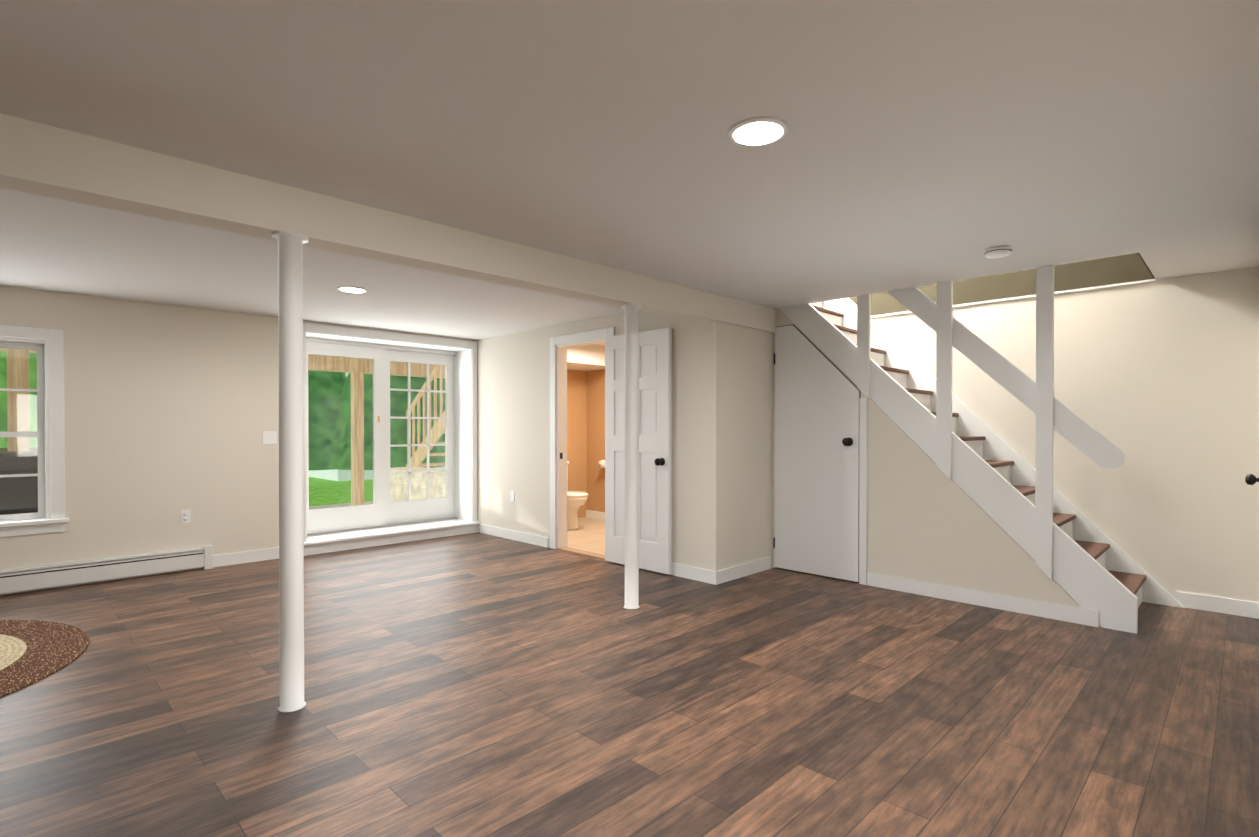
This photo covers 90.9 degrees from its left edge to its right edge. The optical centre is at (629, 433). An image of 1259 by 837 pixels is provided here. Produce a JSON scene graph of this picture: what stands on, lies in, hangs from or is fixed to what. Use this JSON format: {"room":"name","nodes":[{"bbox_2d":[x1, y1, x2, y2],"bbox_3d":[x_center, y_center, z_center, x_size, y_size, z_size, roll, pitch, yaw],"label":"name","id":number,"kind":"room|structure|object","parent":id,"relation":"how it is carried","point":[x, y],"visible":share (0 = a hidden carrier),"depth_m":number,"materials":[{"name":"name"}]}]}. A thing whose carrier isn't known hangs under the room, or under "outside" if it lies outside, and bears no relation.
{"room":"finished basement","nodes":[
{"label":"finished basement","id":0,"kind":"room"},
{"bbox_2d":[0,286,49,328],"bbox_3d":[-4.784,-0.880,4.479,0.400,0.360,0.860,0,1,45],"label":"wall","id":1,"kind":"structure","parent":0,"point":[24,307],"depth_m":4.55,"materials":[{"name":"beige paint"}]},
{"bbox_2d":[0,291,304,595],"bbox_3d":[-4.159,0.050,5.113,0.400,2.230,2.630,0,1,45],"label":"wall","id":2,"kind":"structure","parent":0,"point":[171,412],"depth_m":5.12,"materials":[{"name":"beige paint"}]},
{"bbox_2d":[0,324,69,536],"bbox_3d":[-4.689,-0.017,4.390,0.230,1.525,1.060,0,1,45],"label":"window unit","id":3,"kind":"structure","parent":2,"relation":"in","point":[47,344],"depth_m":4.64,"materials":[{"name":"white"}]},
{"bbox_2d":[181,509,190,523],"bbox_3d":[-3.749,0.704,5.239,0.009,0.114,0.070,0,1,45],"label":"outlet","id":4,"kind":"object","parent":2,"relation":"attached to","point":[185,514],"depth_m":5.24,"materials":[{"name":"white plastic"}]},
{"bbox_2d":[213,548,278,566],"bbox_3d":[-3.405,1.112,5.583,0.013,0.100,0.590,0,1,45],"label":"baseboard","id":5,"kind":"structure","parent":2,"relation":"attached to","point":[243,557],"depth_m":5.54,"materials":[{"name":"white wood"}]},
{"bbox_2d":[263,431,276,443],"bbox_3d":[-3.295,0.040,5.685,0.014,0.116,0.116,0,1,45],"label":"switch plate","id":6,"kind":"object","parent":2,"relation":"attached to","point":[269,437],"depth_m":5.69,"materials":[{"name":"white plastic"}]},
{"bbox_2d":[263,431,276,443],"bbox_3d":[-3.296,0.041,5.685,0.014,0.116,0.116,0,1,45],"label":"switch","id":7,"kind":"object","parent":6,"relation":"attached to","point":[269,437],"depth_m":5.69,"materials":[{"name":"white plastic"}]},
{"bbox_2d":[304,525,478,555],"bbox_3d":[-2.618,1.106,6.662,0.485,0.095,1.988,0,1,45],"label":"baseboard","id":8,"kind":"structure","parent":2,"relation":"attached to","point":[354,544],"depth_m":6.42,"materials":[{"name":"white wood"}]},
{"bbox_2d":[304,519,479,545],"bbox_3d":[-2.618,1.045,6.640,0.515,0.032,2.018,0,1,45],"label":"sill","id":9,"kind":"structure","parent":2,"relation":"attached to","point":[366,533],"depth_m":6.49,"materials":[{"name":"white wood"}]},
{"bbox_2d":[307,517,457,535],"bbox_3d":[-2.715,1.019,6.808,0.120,0.017,1.776,0,1,45],"label":"track","id":10,"kind":"object","parent":9,"relation":"on","point":[398,524],"visible":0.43,"depth_m":6.80,"materials":[{"name":"silver metal"}]},
{"bbox_2d":[306,341,308,533],"bbox_3d":[-3.290,0.046,6.211,0.040,1.935,0.125,0,1,45],"label":"stile","id":11,"kind":"object","parent":10,"relation":"on","point":[307,454],"visible":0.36,"depth_m":6.23,"materials":[{"name":"white wood"}]},
{"bbox_2d":[309,504,374,533],"bbox_3d":[-3.010,0.892,6.497,0.040,0.240,0.666,0,1,45],"label":"rail","id":12,"kind":"object","parent":10,"relation":"on","point":[338,518],"visible":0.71,"depth_m":6.47,"materials":[{"name":"white wood"}]},
{"bbox_2d":[308,355,373,508],"bbox_3d":[-3.010,-0.013,6.490,0.008,1.570,0.666,0,1,45],"label":"glass","id":13,"kind":"object","parent":12,"relation":"on","point":[340,430],"visible":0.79,"depth_m":6.48,"materials":[{"name":"clear glass"}]},
{"bbox_2d":[373,348,385,525],"bbox_3d":[-2.731,0.042,6.771,0.040,1.935,0.125,0,1,45],"label":"stile","id":14,"kind":"object","parent":10,"relation":"on","point":[379,432],"visible":0.86,"depth_m":6.75,"materials":[{"name":"white wood"}]},
{"bbox_2d":[386,349,390,523],"bbox_3d":[-2.705,0.042,6.861,0.040,1.935,0.100,0,1,45],"label":"stile","id":15,"kind":"object","parent":10,"relation":"on","point":[388,515],"visible":0.43,"depth_m":6.86,"materials":[{"name":"white wood"}]},
{"bbox_2d":[390,497,446,523],"bbox_3d":[-2.427,0.887,7.146,0.040,0.240,0.686,0,1,45],"label":"panel","id":16,"kind":"object","parent":10,"relation":"on","point":[417,510],"visible":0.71,"depth_m":7.12,"materials":[{"name":"white wood"}]},
{"bbox_2d":[390,362,445,501],"bbox_3d":[-2.427,-0.018,7.139,0.008,1.570,0.686,0,1,45],"label":"glass","id":17,"kind":"object","parent":16,"relation":"on","point":[415,433],"visible":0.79,"depth_m":7.13,"materials":[{"name":"clear glass"}]},
{"bbox_2d":[408,362,410,500],"bbox_3d":[-2.508,-0.018,7.058,0.024,1.570,0.022,0,1,45],"label":"muntin","id":18,"kind":"object","parent":17,"relation":"attached to","point":[409,448],"visible":1,"depth_m":7.05,"materials":[{"name":"white wood"}]},
{"bbox_2d":[390,417,445,418],"bbox_3d":[-2.427,-0.175,7.138,0.024,0.022,0.686,0,1,45],"label":"muntin","id":19,"kind":"object","parent":17,"relation":"attached to","point":[417,417],"visible":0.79,"depth_m":7.12,"materials":[{"name":"white wood"}]},
{"bbox_2d":[390,388,445,392],"bbox_3d":[-2.427,-0.489,7.135,0.024,0.022,0.686,0,1,45],"label":"muntin","id":20,"kind":"object","parent":17,"relation":"attached to","point":[395,389],"visible":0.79,"depth_m":7.12,"materials":[{"name":"white wood"}]},
{"bbox_2d":[390,444,446,446],"bbox_3d":[-2.427,0.139,7.140,0.024,0.022,0.686,0,1,45],"label":"muntin","id":21,"kind":"object","parent":17,"relation":"attached to","point":[402,445],"visible":0.79,"depth_m":7.12,"materials":[{"name":"white wood"}]},
{"bbox_2d":[390,470,446,474],"bbox_3d":[-2.427,0.453,7.142,0.024,0.022,0.686,0,1,45],"label":"muntin","id":22,"kind":"object","parent":17,"relation":"attached to","point":[399,473],"visible":0.79,"depth_m":7.14,"materials":[{"name":"white wood"}]},
{"bbox_2d":[426,364,429,498],"bbox_3d":[-2.346,-0.019,7.220,0.024,1.570,0.022,0,1,45],"label":"muntin","id":23,"kind":"object","parent":17,"relation":"attached to","point":[427,383],"visible":1,"depth_m":7.21,"materials":[{"name":"white wood"}]},
{"bbox_2d":[445,355,454,517],"bbox_3d":[-2.150,0.037,7.418,0.040,1.935,0.100,0,1,45],"label":"stile","id":24,"kind":"object","parent":10,"relation":"on","point":[449,442],"visible":0.86,"depth_m":7.40,"materials":[{"name":"white wood"}]},
{"bbox_2d":[305,321,471,341],"bbox_3d":[-2.595,-1.027,6.673,0.400,0.100,1.800,0,1,45],"label":"wall","id":25,"kind":"structure","parent":0,"point":[356,327],"depth_m":6.44,"materials":[{"name":"beige paint"}]},
{"bbox_2d":[567,369,586,517],"bbox_3d":[-1.135,0.029,7.851,0.010,2.230,1.560,0,1,45],"label":"wall","id":26,"kind":"structure","parent":0,"point":[577,425],"depth_m":8.29,"materials":[{"name":"brown paint"}]},
{"bbox_2d":[567,344,604,370],"bbox_3d":[-0.880,-0.958,7.590,0.708,0.248,1.560,0,1,45],"label":"ceiling soffit","id":27,"kind":"structure","parent":0,"point":[587,358],"depth_m":7.53,"materials":[{"name":"white paint"}]},
{"bbox_2d":[477,311,724,570],"bbox_3d":[-0.515,0.043,6.040,3.450,2.230,0.110,0,1,45],"label":"wall","id":28,"kind":"structure","parent":0,"point":[513,411],"depth_m":6.13,"materials":[{"name":"beige paint"}]},
{"bbox_2d":[510,491,513,501],"bbox_3d":[-1.269,0.683,6.712,0.070,0.114,0.008,0,1,45],"label":"outlet","id":29,"kind":"object","parent":28,"relation":"attached to","point":[511,492],"depth_m":6.71,"materials":[{"name":"white plastic"}]},
{"bbox_2d":[479,524,547,547],"bbox_3d":[-1.281,1.103,6.724,1.290,0.100,0.013,0,1,45],"label":"baseboard","id":30,"kind":"structure","parent":28,"relation":"attached to","point":[542,541],"depth_m":6.67,"materials":[{"name":"white wood"}]},
{"bbox_2d":[558,547,604,559],"bbox_3d":[-0.419,1.153,5.953,0.724,0.012,0.110,0,1,45],"label":"bathroom door threshold sill","id":31,"kind":"structure","parent":28,"relation":"attached to","point":[586,553],"depth_m":5.96,"materials":[{"name":"beige wood"}]},
{"bbox_2d":[550,327,614,548],"bbox_3d":[-0.422,0.102,5.943,0.930,2.115,0.140,0,1,45],"label":"door frame","id":32,"kind":"structure","parent":28,"relation":"attached to","point":[561,446],"depth_m":6.18,"materials":[{"name":"white wood"}]},
{"bbox_2d":[605,327,671,574],"bbox_3d":[0.031,0.145,5.309,0.774,2.013,0.111,0,1,45],"label":"bathroom door","id":33,"kind":"structure","parent":28,"relation":"in","point":[654,432],"depth_m":5.24,"materials":[{"name":"white wood"}]},
{"bbox_2d":[669,562,714,584],"bbox_3d":[0.276,1.115,5.171,1.090,0.100,0.013,0,1,45],"label":"baseboard","id":34,"kind":"structure","parent":28,"relation":"attached to","point":[694,573],"depth_m":4.93,"materials":[{"name":"white wood"}]},
{"bbox_2d":[0,517,1258,836],"bbox_3d":[-1.925,1.232,2.561,7.180,0.106,10.900,0,1,45],"label":"floor","id":35,"kind":"structure","parent":0,"point":[474,685],"depth_m":2.64,"materials":[{"name":"wood"}]},
{"bbox_2d":[0,620,89,697],"bbox_3d":[-3.828,1.175,2.848,2.036,0.015,2.036,0,1,45],"label":"rug","id":36,"kind":"object","parent":35,"relation":"on","point":[32,651],"visible":0.98,"depth_m":3.34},
{"bbox_2d":[272,231,308,712],"bbox_3d":[-1.459,0.169,2.674,0.140,2.029,0.140,0,1,45],"label":"column","id":37,"kind":"structure","parent":35,"relation":"on","point":[290,380],"depth_m":2.64,"materials":[{"name":"white"}]},
{"bbox_2d":[567,461,587,529],"bbox_3d":[-0.795,0.747,7.476,0.752,0.789,0.460,0,1,45],"label":"toilet","id":38,"kind":"object","parent":35,"relation":"on","point":[576,500],"visible":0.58,"depth_m":7.29,"materials":[{"name":"white ceramic"}]},
{"bbox_2d":[621,303,641,608],"bbox_3d":[0.014,0.158,4.171,0.140,2.029,0.140,0,1,45],"label":"column","id":39,"kind":"structure","parent":35,"relation":"on","point":[631,471],"depth_m":4.13,"materials":[{"name":"white metal"}]},
{"bbox_2d":[779,265,1184,633],"bbox_3d":[2.419,-0.240,4.806,2.775,2.815,0.963,0,1,45],"label":"stairs","id":40,"kind":"structure","parent":35,"relation":"on","point":[1078,556],"depth_m":4.31,"materials":[{"name":"white wood"}]},
{"bbox_2d":[0,0,1258,339],"bbox_3d":[-1.925,-1.170,2.543,7.180,0.250,10.900,0,1,45],"label":"ceiling","id":41,"kind":"structure","parent":0,"point":[926,142],"depth_m":2.17,"materials":[{"name":"white paint"}]},
{"bbox_2d":[337,286,367,292],"bbox_3d":[-2.041,-1.056,4.566,0.206,0.008,0.206,0,1,39],"label":"recessed light","id":42,"kind":"object","parent":41,"relation":"in","point":[352,289],"depth_m":4.54,"materials":[{"name":"white plastic"}]},
{"bbox_2d":[0,113,775,332],"bbox_3d":[-2.141,-0.941,2.031,0.160,0.199,9.468,0,1,45],"label":"beam","id":43,"kind":"structure","parent":41,"relation":"attached to","point":[37,158],"depth_m":2.66,"materials":[{"name":"beige paint"}]},
{"bbox_2d":[728,117,788,146],"bbox_3d":[0.444,-1.038,2.144,0.206,0.008,0.206,0,1,39],"label":"recessed light","id":44,"kind":"object","parent":41,"relation":"in","point":[757,131],"depth_m":2.13,"materials":[{"name":"white"}]},
{"bbox_2d":[984,246,1011,257],"bbox_3d":[2.104,-1.031,3.539,0.136,0.042,0.136,0,1,45],"label":"smoke detector","id":45,"kind":"object","parent":41,"relation":"attached to","point":[998,251],"visible":1,"depth_m":3.50,"materials":[{"name":"white plastic"}]},
{"bbox_2d":[724,323,772,568],"bbox_3d":[0.982,0.050,5.176,0.110,2.230,0.780,0,1,45],"label":"wall","id":46,"kind":"structure","parent":0,"point":[748,502],"depth_m":5.09,"materials":[{"name":"beige paint"}]},
{"bbox_2d":[715,557,770,584],"bbox_3d":[0.938,1.116,5.051,0.013,0.100,0.779,0,1,45],"label":"baseboard","id":47,"kind":"structure","parent":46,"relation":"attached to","point":[738,571],"depth_m":5.02,"materials":[{"name":"white wood"}]},
{"bbox_2d":[586,266,1258,601],"bbox_3d":[1.278,-1.239,5.682,6.480,4.800,1.930,0,1,45],"label":"wall","id":48,"kind":"structure","parent":0,"point":[1156,382],"depth_m":4.30,"materials":[{"name":"white paint"}]},
{"bbox_2d":[598,460,604,467],"bbox_3d":[-0.329,0.403,8.063,0.100,0.110,0.124,0,1,45],"label":"toilet paper roll","id":49,"kind":"object","parent":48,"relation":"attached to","point":[601,463],"visible":0.65,"depth_m":8.02,"materials":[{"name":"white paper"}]},
{"bbox_2d":[1177,591,1258,618],"bbox_3d":[3.873,1.123,4.040,0.459,0.100,0.013,0,1,45],"label":"baseboard","id":50,"kind":"structure","parent":48,"relation":"attached to","point":[1220,605],"depth_m":4.05,"materials":[{"name":"white wood"}]},
{"bbox_2d":[773,309,1100,626],"bbox_3d":[2.072,0.055,4.577,2.280,2.229,0.066,0,1,45],"label":"wall","id":51,"kind":"structure","parent":0,"point":[929,520],"depth_m":4.46,"materials":[{"name":"beige paint"}]},
{"bbox_2d":[773,324,860,582],"bbox_3d":[1.490,0.127,5.045,0.759,2.078,0.094,0,1,45],"label":"closet door","id":52,"kind":"structure","parent":51,"relation":"in","point":[817,413],"depth_m":5.07,"materials":[{"name":"white wood"}]},
{"bbox_2d":[859,398,867,584],"bbox_3d":[1.806,0.448,4.785,0.057,1.440,0.019,0,1,45],"label":"trim","id":53,"kind":"structure","parent":51,"relation":"attached to","point":[863,491],"depth_m":4.78,"materials":[{"name":"white wood"}]},
{"bbox_2d":[867,572,1098,626],"bbox_3d":[2.335,1.122,4.261,1.430,0.100,0.013,0,1,45],"label":"baseboard","id":54,"kind":"structure","parent":51,"relation":"attached to","point":[1071,614],"depth_m":4.17,"materials":[{"name":"white wood"}]},
{"bbox_2d":[850,253,1152,315],"bbox_3d":[2.699,-1.277,5.195,2.620,0.416,0.011,0,1,45],"label":"wall","id":55,"kind":"structure","parent":0,"point":[1106,271],"depth_m":4.80,"materials":[{"name":"brown paint"}]},
{"bbox_2d":[871,279,1155,317],"bbox_3d":[2.697,-1.061,5.195,2.620,0.016,0.015,0,1,45],"label":"trim","id":56,"kind":"structure","parent":55,"relation":"attached to","point":[1068,291],"depth_m":4.77,"materials":[{"name":"white wood"}]},
{"bbox_2d":[1137,253,1154,278],"bbox_3d":[3.294,-1.183,3.945,0.013,0.246,0.918,0,1,45],"label":"end edge of the ceiling shaft","id":57,"kind":"structure","parent":0,"point":[1145,264],"depth_m":3.92,"materials":[{"name":"brown paint"}]},
{"bbox_3d":[-6.631,0.069,2.635,0.400,2.230,4.370,0,1,45],"label":"wall","id":58,"kind":"structure","parent":0,"visible":0},
{"bbox_2d":[0,547,203,577],"bbox_3d":[-5.615,1.076,3.331,0.065,0.165,5.580,0,1,45],"label":"baseboard heater","id":59,"kind":"object","parent":58,"relation":"attached to","point":[93,561],"depth_m":4.81,"materials":[{"name":"white metal"}]},
{"bbox_2d":[0,554,203,593],"bbox_3d":[-5.597,1.099,3.314,0.008,0.110,5.580,0,1,45],"label":"baseboard heater","id":60,"kind":"object","parent":59,"relation":"attached to","point":[47,579],"visible":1,"depth_m":4.79,"materials":[{"name":"white metal"}]},
{"bbox_2d":[0,551,203,576],"bbox_3d":[-5.599,1.026,3.315,0.010,0.014,5.580,0,1,45],"label":"damper","id":61,"kind":"object","parent":59,"relation":"attached to","point":[35,571],"visible":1,"depth_m":4.80,"materials":[{"name":"white metal"}]},
{"bbox_2d":[203,545,212,569],"bbox_3d":[-3.622,1.068,5.324,0.071,0.192,0.062,0,1,45],"label":"end cap","id":62,"kind":"object","parent":59,"relation":"attached to","point":[208,557],"visible":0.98,"depth_m":5.30,"materials":[{"name":"white metal"}]},
{"bbox_3d":[-1.218,0.028,8.061,0.400,2.230,2.100,0,1,45],"label":"wall","id":63,"kind":"structure","parent":0,"visible":0},
{"bbox_2d":[303,323,476,541],"bbox_3d":[-2.620,-0.009,6.663,0.448,2.085,1.970,0,1,45],"label":"door frame","id":64,"kind":"structure","parent":63,"relation":"attached to","point":[463,424],"depth_m":7.13,"materials":[{"name":"white wood"}]},
{"bbox_3d":[2.935,0.125,2.779,0.017,2.115,0.085,0,1,45],"label":"door frame","id":65,"kind":"structure","parent":0,"visible":0},
{"bbox_3d":[3.158,0.165,3.050,0.036,2.008,0.760,0,1,45],"label":"door","id":66,"kind":"structure","parent":65,"relation":"attached to","visible":0},
{"bbox_2d":[1245,474,1258,484],"bbox_3d":[3.337,0.249,3.308,0.075,0.066,0.066,0,1,45],"label":"door knob","id":67,"kind":"object","parent":66,"relation":"attached to","point":[1251,479],"depth_m":3.30,"materials":[{"name":"black metal"}]},
{"label":"outside","id":68,"kind":"structure","parent":0,"visible":0},
{"bbox_2d":[308,370,346,469],"bbox_3d":[-7.398,-2.455,14.421,2.441,6.500,2.504,0,1,45],"label":"conifer tree","id":69,"kind":"object","parent":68,"point":[322,406],"depth_m":13.75,"materials":[{"name":"green plant"}]},
{"bbox_2d":[309,477,372,505],"bbox_3d":[-21.486,1.040,28.219,49.600,0.060,90.000,0,1,45],"label":"lawn","id":70,"kind":"structure","parent":68,"point":[338,489],"depth_m":12.03,"materials":[{"name":"green plant"}]},
{"bbox_2d":[0,466,444,514],"bbox_3d":[-8.850,-1.306,8.174,10.580,8.009,17.308,0,1,45],"label":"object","id":71,"kind":"structure","parent":70,"relation":"on","point":[25,492],"depth_m":5.15,"materials":[{"name":"grey"}]},
{"bbox_2d":[0,468,37,477],"bbox_3d":[-6.549,0.331,4.992,2.070,0.070,2.940,0,1,45],"label":"tub cover lip","id":72,"kind":"object","parent":71,"relation":"on","point":[16,471],"depth_m":5.08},
{"bbox_2d":[0,448,37,469],"bbox_3d":[-6.549,0.236,4.991,2.050,0.140,2.920,0,1,45],"label":"cover","id":73,"kind":"object","parent":72,"relation":"on","point":[19,455],"depth_m":5.10,"materials":[{"name":"grey"}]},
{"bbox_2d":[0,477,37,514],"bbox_3d":[-6.544,0.746,4.990,1.965,0.880,2.840,0,1,45],"label":"tub","id":74,"kind":"object","parent":71,"relation":"in","point":[24,491],"depth_m":5.12,"materials":[{"name":"grey"}]},
{"bbox_2d":[309,501,372,508],"bbox_3d":[-5.487,1.189,6.608,3.580,0.050,26.000,0,1,45],"label":"patio","id":75,"kind":"structure","parent":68,"point":[339,505],"depth_m":9.76,"materials":[{"name":"grey concrete"}]},
{"bbox_2d":[7,348,29,450],"bbox_3d":[-5.500,0.022,5.581,0.140,2.320,0.140,0,1,45],"label":"post","id":76,"kind":"object","parent":75,"relation":"on","point":[17,395],"depth_m":5.53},
{"bbox_2d":[351,372,363,505],"bbox_3d":[-4.274,-0.010,9.740,0.150,2.320,0.150,0,1,45],"label":"post","id":77,"kind":"object","parent":75,"relation":"on","point":[357,499],"depth_m":9.69,"materials":[{"name":"brown wood"}]},
{"bbox_2d":[0,348,444,378],"bbox_3d":[-6.450,-1.043,7.552,0.220,0.220,12.000,0,1,45],"label":"beam","id":78,"kind":"structure","parent":77,"relation":"on","point":[323,360],"depth_m":9.63,"materials":[{"name":"beige wood"}]},
{"bbox_2d":[406,411,444,466],"bbox_3d":[-3.009,-0.091,9.847,2.300,1.840,0.040,0,1,45],"label":"stringer","id":79,"kind":"object","parent":78,"relation":"attached to","point":[434,431],"depth_m":10.03,"materials":[{"name":"brown wood"}]},
{"bbox_2d":[407,415,407,462],"bbox_3d":[-3.787,0.140,10.626,0.040,1.000,0.030,0,1,45],"label":"baluster","id":80,"kind":"object","parent":79,"relation":"attached to","point":[407,438],"depth_m":10.62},
{"bbox_2d":[412,406,414,455],"bbox_3d":[-3.653,0.012,10.491,0.040,1.000,0.030,0,1,45],"label":"baluster","id":81,"kind":"object","parent":79,"relation":"attached to","point":[413,429],"depth_m":10.48,"materials":[{"name":"brown wood"}]},
{"bbox_2d":[417,398,419,448],"bbox_3d":[-3.518,-0.116,10.356,0.040,1.000,0.030,0,1,45],"label":"baluster","id":82,"kind":"object","parent":79,"relation":"attached to","point":[418,427],"depth_m":10.34,"materials":[{"name":"beige wood"}]},
{"bbox_2d":[423,392,425,439],"bbox_3d":[-3.384,-0.244,10.220,0.040,1.000,0.030,0,1,45],"label":"baluster","id":83,"kind":"object","parent":79,"relation":"attached to","point":[424,413],"depth_m":10.21,"materials":[{"name":"beige wood"}]},
{"bbox_2d":[429,382,430,431],"bbox_3d":[-3.249,-0.372,10.085,0.040,1.000,0.030,0,1,45],"label":"baluster","id":84,"kind":"object","parent":79,"relation":"attached to","point":[430,405],"depth_m":10.07,"materials":[{"name":"beige wood"}]},
{"bbox_2d":[419,463,444,466],"bbox_3d":[-3.346,0.551,10.930,0.300,0.040,1.050,0,1,45],"label":"step","id":85,"kind":"structure","parent":79,"relation":"attached to","point":[425,464],"depth_m":10.72,"materials":[{"name":"brown wood"}]},
{"bbox_2d":[434,373,436,424],"bbox_3d":[-3.115,-0.499,9.950,0.040,1.000,0.030,0,1,45],"label":"baluster","id":86,"kind":"object","parent":79,"relation":"attached to","point":[435,397],"depth_m":9.94,"materials":[{"name":"beige wood"}]},
{"bbox_2d":[406,365,439,416],"bbox_3d":[-3.009,-1.096,9.840,2.300,1.650,0.040,0,1,45],"label":"rail","id":87,"kind":"object","parent":86,"relation":"on","point":[431,376],"depth_m":10.19,"materials":[{"name":"beige wood"}]},
{"bbox_2d":[429,453,444,455],"bbox_3d":[-3.148,0.363,10.731,0.300,0.040,1.050,0,1,45],"label":"step","id":88,"kind":"structure","parent":79,"relation":"attached to","point":[436,454],"depth_m":10.48,"materials":[{"name":"brown wood"}]},
{"bbox_2d":[440,365,442,414],"bbox_3d":[-2.980,-0.627,9.815,0.040,1.000,0.030,0,1,45],"label":"baluster","id":89,"kind":"object","parent":79,"relation":"attached to","point":[441,383],"depth_m":9.80,"materials":[{"name":"beige wood"}]},
{"bbox_2d":[390,493,397,501],"bbox_3d":[-3.606,1.053,9.993,0.440,0.190,0.550,0,1,45],"label":"wall","id":90,"kind":"structure","parent":75,"relation":"on","point":[392,499],"depth_m":9.71,"materials":[{"name":"beige stone"}]},
{"bbox_3d":[-3.748,0.852,10.133,0.440,0.190,0.550,0,1,45],"label":"wall","id":91,"kind":"structure","parent":90,"relation":"on","visible":0},
{"bbox_2d":[390,467,425,480],"bbox_3d":[-3.606,0.653,9.990,0.440,0.190,0.550,0,1,45],"label":"wall","id":92,"kind":"structure","parent":91,"relation":"on","point":[392,478],"depth_m":9.76,"materials":[{"name":"beige stone"}]},
{"bbox_2d":[396,495,407,500],"bbox_3d":[-3.288,1.056,9.675,0.440,0.190,0.550,0,1,45],"label":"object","id":93,"kind":"structure","parent":75,"relation":"on","point":[400,498],"depth_m":9.51,"materials":[{"name":"beige stone"}]},
{"bbox_2d":[390,481,403,494],"bbox_3d":[-3.429,0.855,9.815,0.440,0.190,0.550,0,1,45],"label":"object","id":94,"kind":"structure","parent":93,"relation":"on","point":[394,484],"depth_m":9.61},
{"bbox_2d":[396,468,435,482],"bbox_3d":[-3.288,0.656,9.672,0.440,0.190,0.550,0,1,45],"label":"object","id":95,"kind":"structure","parent":94,"relation":"on","point":[402,476],"depth_m":9.53,"materials":[{"name":"beige stone"}]},
{"bbox_3d":[-2.332,1.063,8.722,0.440,0.190,0.550,0,1,45],"label":"wall","id":96,"kind":"structure","parent":75,"relation":"on","visible":0},
{"bbox_2d":[431,487,444,497],"bbox_3d":[-2.474,0.862,8.862,0.440,0.190,0.550,0,1,45],"label":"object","id":97,"kind":"structure","parent":96,"relation":"on","point":[436,492],"depth_m":8.69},
{"bbox_2d":[438,473,444,487],"bbox_3d":[-2.332,0.663,8.719,0.440,0.190,0.550,0,1,45],"label":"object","id":98,"kind":"structure","parent":97,"relation":"on","point":[441,478],"depth_m":8.61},
{"bbox_3d":[-2.651,1.061,9.040,0.440,0.190,0.550,0,1,45],"label":"wall","id":99,"kind":"structure","parent":75,"relation":"on","visible":0},
{"bbox_2d":[417,485,432,498],"bbox_3d":[-2.792,0.860,9.180,0.440,0.190,0.550,0,1,45],"label":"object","id":100,"kind":"structure","parent":99,"relation":"on","point":[421,493],"depth_m":9.01,"materials":[{"name":"beige stone"}]},
{"bbox_2d":[423,472,444,486],"bbox_3d":[-2.651,0.660,9.037,0.440,0.190,0.550,0,1,45],"label":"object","id":101,"kind":"structure","parent":100,"relation":"on","point":[434,483],"depth_m":8.81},
{"bbox_3d":[-2.969,1.058,9.358,0.440,0.190,0.550,0,1,45],"label":"wall","id":102,"kind":"structure","parent":75,"relation":"on","visible":0},
{"bbox_2d":[403,483,418,497],"bbox_3d":[-3.111,0.857,9.497,0.440,0.190,0.550,0,1,45],"label":"wall","id":103,"kind":"structure","parent":102,"relation":"on","point":[413,489],"depth_m":9.25,"materials":[{"name":"beige stone"}]},
{"bbox_2d":[411,469,443,484],"bbox_3d":[-2.969,0.658,9.354,0.440,0.190,0.550,0,1,45],"label":"wall","id":104,"kind":"structure","parent":103,"relation":"on","point":[416,477],"depth_m":9.16,"materials":[{"name":"beige stone"}]},
{"bbox_2d":[337,373,443,469],"bbox_3d":[-5.772,-2.708,14.774,2.660,7.000,2.728,0,1,45],"label":"conifer tree","id":105,"kind":"object","parent":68,"point":[395,395],"depth_m":13.91,"materials":[{"name":"green plant"}]},
{"bbox_2d":[431,378,444,462],"bbox_3d":[-5.208,-2.969,16.187,2.660,7.500,2.728,0,1,45],"label":"conifer tree","id":106,"kind":"object","parent":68,"point":[441,449],"depth_m":15.29,"materials":[{"name":"green plant"}]},
{"bbox_3d":[-10.575,-0.146,9.838,0.440,2.650,0.440,0,1,45],"label":"trunk","id":107,"kind":"object","parent":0,"visible":0},
{"bbox_2d":[0,351,36,447],"bbox_3d":[-10.843,-1.700,9.656,5.598,5.511,5.528,0,1,45],"label":"foliage","id":108,"kind":"object","parent":107,"relation":"attached to","point":[32,385],"depth_m":9.16,"materials":[{"name":"green plant"}]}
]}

